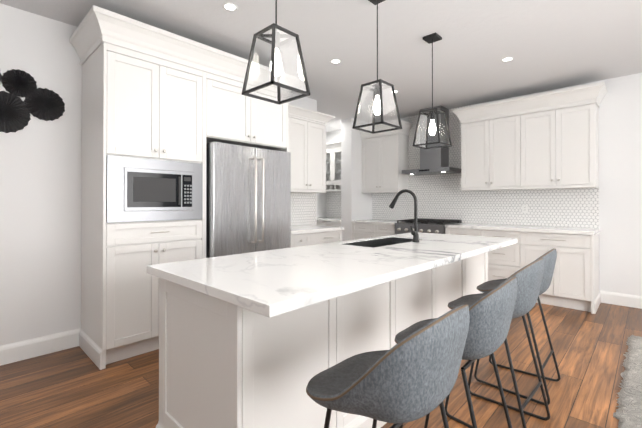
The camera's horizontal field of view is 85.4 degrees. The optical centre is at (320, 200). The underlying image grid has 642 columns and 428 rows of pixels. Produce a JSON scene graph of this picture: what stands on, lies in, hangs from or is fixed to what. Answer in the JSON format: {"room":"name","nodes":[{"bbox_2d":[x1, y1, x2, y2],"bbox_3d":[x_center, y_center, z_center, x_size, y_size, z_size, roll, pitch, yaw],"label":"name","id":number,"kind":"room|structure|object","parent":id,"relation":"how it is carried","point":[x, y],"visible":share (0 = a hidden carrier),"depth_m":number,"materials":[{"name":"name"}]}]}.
{"room":"kitchen","nodes":[
{"label":"kitchen","id":0,"kind":"room"},
{"bbox_2d":[0,3,316,345],"bbox_3d":[-2.472,-0.131,2.812,0.150,2.800,6.850,0,0,43],"label":"wall","id":1,"kind":"structure","parent":0,"point":[40,221],"depth_m":2.88,"materials":[{"name":"white paint"}]},
{"bbox_2d":[0,91,30,132],"bbox_3d":[-2.459,-0.692,2.700,0.023,0.328,0.328,0,0,43],"label":"disc","id":2,"kind":"object","parent":1,"relation":"attached to","point":[14,114],"visible":1,"depth_m":2.73,"materials":[{"name":"black paper"}]},
{"bbox_2d":[1,69,36,96],"bbox_3d":[-2.396,-0.937,2.768,0.023,0.220,0.221,0,0,43],"label":"disc","id":3,"kind":"object","parent":1,"relation":"attached to","point":[18,83],"visible":1,"depth_m":2.76,"materials":[{"name":"black paper"}]},
{"bbox_2d":[0,328,79,365],"bbox_3d":[-3.441,1.188,1.660,0.016,0.150,3.856,0,0,43],"label":"baseboard","id":4,"kind":"structure","parent":1,"relation":"attached to","point":[28,349],"depth_m":2.84,"materials":[{"name":"white paint"}]},
{"bbox_2d":[24,88,64,120],"bbox_3d":[-2.285,-0.801,2.884,0.023,0.272,0.270,0,0,43],"label":"disc","id":5,"kind":"object","parent":1,"relation":"attached to","point":[45,104],"visible":1,"depth_m":2.88,"materials":[{"name":"black paper"}]},
{"bbox_2d":[70,5,287,172],"bbox_3d":[-1.212,-0.876,3.496,0.740,1.062,2.030,0,0,43],"label":"upper cabinet","id":6,"kind":"object","parent":1,"relation":"attached to","point":[137,104],"depth_m":2.97,"materials":[{"name":"white paint"}]},
{"bbox_2d":[291,193,315,225],"bbox_3d":[-0.459,0.091,4.822,0.008,0.520,1.120,0,0,43],"label":"tile backsplash","id":7,"kind":"structure","parent":1,"relation":"attached to","point":[303,208],"depth_m":5.03,"materials":[{"name":"white tile"}]},
{"bbox_2d":[288,104,334,192],"bbox_3d":[-0.321,-0.650,4.649,0.434,1.070,1.048,0,0,43],"label":"upper cabinet","id":8,"kind":"object","parent":1,"relation":"attached to","point":[307,139],"visible":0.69,"depth_m":4.61,"materials":[{"name":"white paint"}]},
{"bbox_2d":[0,303,641,427],"bbox_3d":[0.014,1.293,1.757,8.500,0.060,9.050,0,0,43],"label":"floor","id":9,"kind":"structure","parent":0,"point":[75,387],"depth_m":2.40,"materials":[{"name":"brown wood"}]},
{"bbox_2d":[82,217,205,368],"bbox_3d":[-1.597,0.721,3.145,0.650,1.100,0.780,0,0,43],"label":"base cabinet","id":10,"kind":"object","parent":9,"relation":"on","point":[120,300],"depth_m":2.81,"materials":[{"name":"white paint"}]},
{"bbox_2d":[106,155,202,222],"bbox_3d":[-1.535,-0.088,3.090,0.542,0.513,0.774,0,0,43],"label":"microwave","id":11,"kind":"object","parent":10,"relation":"in","point":[140,189],"visible":0.94,"depth_m":2.87,"materials":[{"name":"silver metal"}]},
{"bbox_2d":[206,142,290,257],"bbox_3d":[-0.893,0.364,3.751,0.782,1.822,0.946,0,0,43],"label":"fridge","id":12,"kind":"object","parent":9,"relation":"on","point":[248,199],"visible":0.58,"depth_m":3.45,"materials":[{"name":"silver metal"}]},
{"bbox_2d":[291,225,343,246],"bbox_3d":[-0.263,0.814,4.530,0.683,0.930,0.968,0,0,43],"label":"base cabinet","id":13,"kind":"object","parent":9,"relation":"on","point":[303,235],"visible":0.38,"depth_m":4.34,"materials":[{"name":"white paint"}]},
{"bbox_2d":[156,252,487,427],"bbox_3d":[0.366,0.823,2.535,0.771,0.890,2.776,0,0,43],"label":"kitchen island","id":14,"kind":"object","parent":9,"relation":"on","point":[260,339],"depth_m":1.58,"materials":[{"name":"white paint"}]},
{"bbox_2d":[146,232,517,319],"bbox_3d":[0.437,0.357,2.471,1.020,0.040,2.820,0,0,43],"label":"island countertop","id":15,"kind":"structure","parent":14,"relation":"on","point":[270,283],"depth_m":1.74,"materials":[{"name":"white stone"}]},
{"bbox_2d":[389,189,418,241],"bbox_3d":[0.668,0.121,2.915,0.283,0.438,0.158,0,0,43],"label":"faucet","id":16,"kind":"object","parent":15,"relation":"on","point":[414,233],"visible":1,"depth_m":2.87,"materials":[{"name":"black metal"}]},
{"bbox_2d":[317,218,340,226],"bbox_3d":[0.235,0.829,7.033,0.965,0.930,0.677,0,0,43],"label":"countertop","id":17,"kind":"structure","parent":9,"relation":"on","point":[336,222],"depth_m":6.75,"materials":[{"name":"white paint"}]},
{"bbox_2d":[351,219,399,239],"bbox_3d":[1.099,0.824,6.215,0.915,0.930,0.677,0,0,43],"label":"base cabinet","id":18,"kind":"object","parent":9,"relation":"on","point":[361,229],"visible":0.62,"depth_m":6.03,"materials":[{"name":"white paint"}]},
{"bbox_2d":[306,304,469,427],"bbox_3d":[0.216,0.784,1.136,0.468,0.951,0.474,0,0,43],"label":"stool","id":19,"kind":"object","parent":9,"relation":"on","point":[412,377],"visible":1,"depth_m":0.93,"materials":[{"name":"fabric"}]},
{"bbox_2d":[395,218,461,233],"bbox_3d":[1.709,0.793,5.590,0.814,0.985,0.738,0,0,43],"label":"range","id":20,"kind":"object","parent":9,"relation":"on","point":[429,225],"visible":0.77,"depth_m":5.42,"materials":[{"name":"silver metal"}]},
{"bbox_2d":[395,277,517,427],"bbox_3d":[0.588,0.786,1.528,0.468,0.951,0.474,0,0,41],"label":"stool","id":21,"kind":"object","parent":9,"relation":"on","point":[491,313],"visible":0.52,"depth_m":1.31,"materials":[{"name":"fabric"}]},
{"bbox_2d":[445,227,480,235],"bbox_3d":[2.222,0.838,5.170,0.493,0.890,0.640,0,0,43],"label":"base cabinet","id":22,"kind":"object","parent":9,"relation":"on","point":[448,230],"depth_m":4.96,"materials":[{"name":"white paint"}]},
{"bbox_2d":[445,259,549,427],"bbox_3d":[1.005,0.789,2.013,0.474,0.951,0.468,0,0,-45],"label":"stool","id":23,"kind":"object","parent":9,"relation":"on","point":[529,277],"visible":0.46,"depth_m":1.83,"materials":[{"name":"fabric"}]},
{"bbox_2d":[481,231,524,280],"bbox_3d":[2.600,0.836,4.812,0.548,0.890,0.640,0,0,43],"label":"base cabinet","id":24,"kind":"object","parent":9,"relation":"on","point":[503,262],"depth_m":4.55,"materials":[{"name":"white paint"}]},
{"bbox_2d":[474,248,560,404],"bbox_3d":[1.362,0.791,2.433,0.468,0.951,0.474,0,0,42],"label":"stool","id":25,"kind":"object","parent":9,"relation":"on","point":[549,258],"visible":0.56,"depth_m":2.28,"materials":[{"name":"fabric"}]},
{"bbox_2d":[525,231,600,313],"bbox_3d":[3.023,0.833,4.412,0.737,0.890,0.640,0,0,43],"label":"base cabinet","id":26,"kind":"object","parent":9,"relation":"on","point":[574,284],"depth_m":4.10,"materials":[{"name":"white paint"}]},
{"bbox_2d":[445,223,599,234],"bbox_3d":[2.665,0.370,4.741,1.730,0.040,0.666,0,0,43],"label":"countertop","id":27,"kind":"structure","parent":26,"relation":"on","point":[468,226],"depth_m":4.47,"materials":[{"name":"white stone"}]},
{"bbox_2d":[613,335,641,427],"bbox_3d":[1.609,1.237,-0.049,2.735,0.025,6.655,0,0,43],"label":"rug","id":28,"kind":"object","parent":9,"relation":"on","point":[627,413],"visible":1,"depth_m":2.30,"materials":[{"name":"grey fabric"}]},
{"bbox_2d":[0,0,641,131],"bbox_3d":[0.014,-1.567,1.774,8.500,0.060,9.050,0,0,43],"label":"ceiling","id":29,"kind":"structure","parent":0,"point":[546,45],"depth_m":3.27,"materials":[{"name":"white paint"}]},
{"bbox_2d":[223,3,237,10],"bbox_3d":[-0.716,-1.529,2.748,0.116,0.004,0.116,0,0,43],"label":"recessed light","id":30,"kind":"object","parent":29,"relation":"in","point":[230,7],"visible":1,"depth_m":2.75,"materials":[{"name":"white paint"}]},
{"bbox_2d":[242,0,309,104],"bbox_3d":[-0.244,-1.055,1.891,0.263,0.961,0.263,0,0,43],"label":"pendant light","id":31,"kind":"object","parent":29,"relation":"hanging from","point":[289,80],"visible":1,"depth_m":1.84,"materials":[{"name":"black metal"}]},
{"bbox_2d":[330,59,340,63],"bbox_3d":[0.161,-1.523,3.804,0.116,0.004,0.116,0,0,43],"label":"recessed light","id":32,"kind":"object","parent":29,"relation":"in","point":[335,61],"visible":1,"depth_m":3.81,"materials":[{"name":"white paint"}]},
{"bbox_2d":[352,0,401,133],"bbox_3d":[0.420,-1.034,2.592,0.263,0.996,0.263,0,0,43],"label":"pendant light","id":33,"kind":"object","parent":29,"relation":"hanging from","point":[371,104],"visible":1,"depth_m":2.57,"materials":[{"name":"black metal"}]},
{"bbox_2d":[413,32,451,148],"bbox_3d":[1.039,-1.017,3.245,0.263,1.021,0.263,0,0,43],"label":"pendant light","id":34,"kind":"object","parent":29,"relation":"hanging from","point":[421,137],"visible":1,"depth_m":3.24,"materials":[{"name":"black metal"}]},
{"bbox_2d":[501,57,513,61],"bbox_3d":[2.008,-1.523,3.748,0.116,0.004,0.116,0,0,43],"label":"recessed light","id":35,"kind":"object","parent":29,"relation":"in","point":[506,59],"visible":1,"depth_m":3.75,"materials":[{"name":"white paint"}]},
{"bbox_2d":[317,193,325,217],"bbox_3d":[-0.622,-0.107,6.947,0.150,2.800,2.000,0,0,43],"label":"wall","id":36,"kind":"structure","parent":0,"point":[321,205],"depth_m":7.50,"materials":[{"name":"white paint"}]},
{"bbox_2d":[341,118,371,240],"bbox_3d":[0.690,-0.109,6.635,0.245,2.800,0.650,0,0,43],"label":"wall","id":37,"kind":"structure","parent":0,"point":[356,203],"depth_m":6.42,"materials":[{"name":"white paint"}]},
{"bbox_2d":[326,73,641,295],"bbox_3d":[3.039,-0.118,4.960,8.200,2.800,0.150,0,0,43],"label":"wall","id":38,"kind":"structure","parent":0,"point":[620,186],"depth_m":4.26,"materials":[{"name":"white paint"}]},
{"bbox_2d":[325,141,340,191],"bbox_3d":[0.317,-0.684,7.129,0.965,0.956,0.430,0,0,43],"label":"upper cabinet","id":39,"kind":"object","parent":38,"relation":"attached to","point":[333,170],"visible":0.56,"depth_m":7.07,"materials":[{"name":"white paint"}]},
{"bbox_2d":[326,191,340,217],"bbox_3d":[0.469,0.080,7.284,0.970,0.570,0.008,0,0,43],"label":"tile backsplash","id":40,"kind":"structure","parent":38,"relation":"attached to","point":[333,204],"depth_m":7.47,"materials":[{"name":"white tile"}]},
{"bbox_2d":[359,120,412,192],"bbox_3d":[1.133,-0.760,6.356,0.963,1.220,0.430,0,0,43],"label":"upper cabinet","id":41,"kind":"object","parent":38,"relation":"attached to","point":[384,159],"visible":0.96,"depth_m":6.20,"materials":[{"name":"white paint"}]},
{"bbox_2d":[401,105,460,175],"bbox_3d":[1.799,-0.977,5.677,0.810,1.072,0.502,0,0,43],"label":"range hood","id":42,"kind":"object","parent":38,"relation":"attached to","point":[435,161],"visible":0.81,"depth_m":5.61,"materials":[{"name":"silver metal"}]},
{"bbox_2d":[408,105,469,189],"bbox_3d":[1.961,-0.858,5.877,1.100,1.310,0.008,0,0,43],"label":"tile backsplash","id":43,"kind":"structure","parent":38,"relation":"attached to","point":[441,181],"depth_m":5.82,"materials":[{"name":"white tile"}]},
{"bbox_2d":[372,188,598,227],"bbox_3d":[2.257,0.075,5.591,3.465,0.560,0.008,0,0,43],"label":"tile backsplash","id":44,"kind":"structure","parent":38,"relation":"attached to","point":[578,208],"depth_m":5.20,"materials":[{"name":"white tile"}]},
{"bbox_2d":[522,205,527,212],"bbox_3d":[2.907,0.112,4.964,0.072,0.116,0.008,0,0,43],"label":"electrical outlet","id":45,"kind":"object","parent":44,"relation":"attached to","point":[524,208],"visible":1,"depth_m":4.96,"materials":[{"name":"white plastic"}]},
{"bbox_2d":[453,82,607,190],"bbox_3d":[2.782,-0.769,4.794,1.780,1.220,0.430,0,0,43],"label":"upper cabinet","id":46,"kind":"object","parent":38,"relation":"attached to","point":[530,147],"visible":1,"depth_m":4.59,"materials":[{"name":"white paint"}]},
{"bbox_2d":[600,290,641,308],"bbox_3d":[4.739,1.197,3.230,3.363,0.150,0.016,0,0,43],"label":"baseboard","id":47,"kind":"structure","parent":38,"relation":"attached to","point":[623,299],"depth_m":4.24,"materials":[{"name":"white paint"}]}
]}

